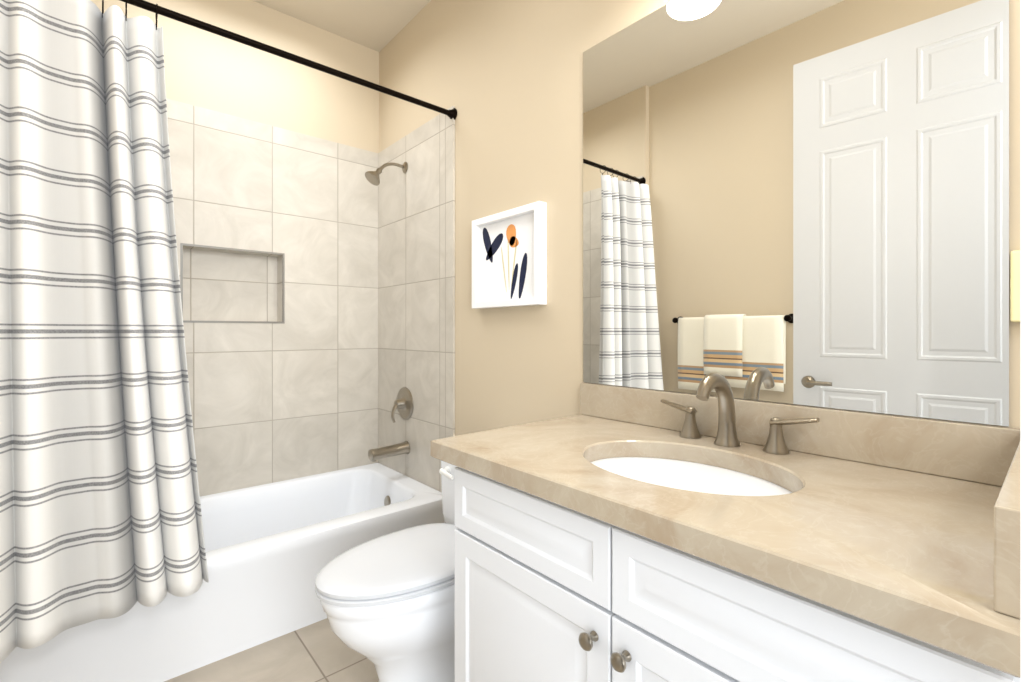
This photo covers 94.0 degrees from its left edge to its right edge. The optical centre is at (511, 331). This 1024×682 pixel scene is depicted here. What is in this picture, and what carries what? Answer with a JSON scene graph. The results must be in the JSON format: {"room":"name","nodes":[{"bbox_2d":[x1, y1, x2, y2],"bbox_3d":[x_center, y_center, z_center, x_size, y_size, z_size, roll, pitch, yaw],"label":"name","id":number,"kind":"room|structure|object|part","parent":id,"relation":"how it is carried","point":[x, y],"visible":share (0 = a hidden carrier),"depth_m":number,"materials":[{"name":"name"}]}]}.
{"room":"bathroom","nodes":[
{"label":"bathroom","id":0,"kind":"room"},
{"bbox_2d":[91,0,378,152],"bbox_3d":[-1.474,-0.277,2.438,1.900,2.860,0.140,0,0,-41],"label":"wall","id":1,"kind":"structure","parent":0,"point":[210,71],"depth_m":2.51,"materials":[{"name":"beige paint"}]},
{"bbox_2d":[166,98,377,495],"bbox_3d":[-1.439,-0.124,2.430,1.584,1.915,0.106,0,0,-41],"label":"tiled wall","id":2,"kind":"structure","parent":1,"relation":"attached to","point":[295,395],"depth_m":2.54,"materials":[{"name":"beige tile"}]},
{"bbox_2d":[180,243,284,323],"bbox_3d":[-1.391,-0.230,2.403,0.460,0.375,0.006,0,0,-41],"label":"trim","id":3,"kind":"structure","parent":2,"relation":"attached to","point":[235,249],"depth_m":2.40,"materials":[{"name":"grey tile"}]},
{"bbox_2d":[164,618,378,681],"bbox_3d":[-0.540,1.183,1.358,1.900,0.060,3.000,0,0,-41],"label":"floor","id":4,"kind":"structure","parent":0,"point":[319,651],"depth_m":1.66,"materials":[{"name":"tile"}]},
{"bbox_2d":[0,463,444,681],"bbox_3d":[-1.143,0.975,2.089,1.557,0.357,0.792,0,0,-41],"label":"tub","id":5,"kind":"object","parent":4,"relation":"on","point":[272,550],"visible":0.5,"depth_m":1.79,"materials":[{"name":"white ceramic"}]},
{"bbox_2d":[315,461,457,681],"bbox_3d":[-0.238,0.800,1.599,0.811,0.706,0.488,0,0,-41],"label":"toilet","id":6,"kind":"object","parent":4,"relation":"on","point":[387,601],"visible":0.56,"depth_m":1.39,"materials":[{"name":"white ceramic"}]},
{"bbox_3d":[-0.336,0.725,1.514,0.551,0.045,0.380,0,0,-41],"label":"seat","id":7,"kind":"part","parent":6,"relation":"part of","materials":[{"name":"white plastic"}]},
{"bbox_3d":[-0.235,0.526,1.772,0.038,0.030,0.090,0,0,-41],"label":"handle","id":8,"kind":"part","parent":6,"relation":"part of","materials":[{"name":"white"}]},
{"bbox_2d":[430,373,1019,681],"bbox_3d":[0.370,0.627,1.068,0.630,1.050,1.080,0,0,-41],"label":"bathroom vanity","id":9,"kind":"object","parent":4,"relation":"on","point":[611,533],"visible":1,"depth_m":0.85,"materials":[{"name":"white"}]},
{"bbox_2d":[660,373,819,454],"bbox_3d":[0.514,0.195,1.189,0.186,0.188,0.398,0,0,-41],"label":"faucet","id":10,"kind":"object","parent":9,"relation":"on","point":[781,429],"depth_m":1.21,"materials":[{"name":"silver metal"}]},
{"bbox_2d":[1020,0,1023,681],"bbox_3d":[0.146,-0.165,0.087,0.975,2.635,0.140,0,0,-41],"label":"trim","id":11,"kind":"structure","parent":4,"relation":"on","point":[1021,340],"depth_m":0.44,"materials":[{"name":"white"}]},
{"bbox_2d":[253,0,430,51],"bbox_3d":[-0.540,-1.737,1.358,1.900,0.060,3.000,0,0,-41],"label":"ceiling","id":12,"kind":"structure","parent":0,"point":[378,25],"depth_m":2.58,"materials":[{"name":"beige paint"}]},
{"bbox_2d":[379,0,1019,435],"bbox_3d":[0.126,-0.277,1.933,0.130,2.860,3.000,0,0,-41],"label":"wall","id":13,"kind":"structure","parent":0,"point":[503,78],"depth_m":1.95,"materials":[{"name":"beige paint"}]},
{"bbox_2d":[0,0,456,662],"bbox_3d":[-0.817,-0.126,1.712,1.583,1.898,0.286,0,0,-41],"label":"shower curtain","id":14,"kind":"object","parent":13,"relation":"attached to","point":[100,510],"visible":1,"depth_m":1.38,"materials":[{"name":"white fabric"}]},
{"bbox_2d":[378,106,454,491],"bbox_3d":[-0.544,-0.124,2.598,0.012,1.915,0.811,0,0,-41],"label":"tile","id":15,"kind":"structure","parent":13,"relation":"attached to","point":[416,279],"depth_m":2.54,"materials":[{"name":"beige tile"}]},
{"bbox_2d":[365,162,407,185],"bbox_3d":[-0.677,-0.856,2.568,0.229,0.161,0.090,0,0,-41],"label":"shower head","id":16,"kind":"object","parent":15,"relation":"attached to","point":[373,177],"visible":1,"depth_m":2.53},
{"bbox_2d":[368,441,409,461],"bbox_3d":[-0.659,0.641,2.557,0.218,0.078,0.072,0,0,-41],"label":"tub spout","id":17,"kind":"object","parent":15,"relation":"attached to","point":[374,455],"visible":1,"depth_m":2.53,"materials":[{"name":"silver metal"}]},
{"bbox_2d":[391,387,412,422],"bbox_3d":[-0.624,0.402,2.614,0.089,0.187,0.180,0,0,-41],"label":"shower valve","id":18,"kind":"object","parent":15,"relation":"attached to","point":[403,403],"visible":1,"depth_m":2.60,"materials":[{"name":"silver metal"}]},
{"bbox_2d":[472,201,546,308],"bbox_3d":[-0.023,-0.297,1.973,0.042,0.390,0.430,0,0,-41],"label":"picture frame","id":19,"kind":"object","parent":13,"relation":"attached to","point":[509,258],"visible":1,"depth_m":1.95,"materials":[{"name":"white"}]},
{"bbox_2d":[482,224,527,300],"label":"art","id":20,"kind":"object","parent":19,"relation":"attached to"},
{"bbox_2d":[583,0,1008,425],"bbox_3d":[0.593,-0.402,1.288,0.006,1.160,1.039,0,0,-41],"label":"mirror","id":21,"kind":"object","parent":13,"relation":"attached to","point":[802,202],"visible":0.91,"depth_m":1.15,"materials":[{"name":"clear glass"}]},
{"bbox_2d":[1010,250,1019,321],"bbox_3d":[0.934,-0.082,0.868,0.039,0.130,0.038,0,0,-41],"label":"light switch","id":22,"kind":"object","parent":13,"relation":"attached to","point":[1015,286],"visible":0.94,"depth_m":0.86,"materials":[{"name":"beige plastic"}]}
]}

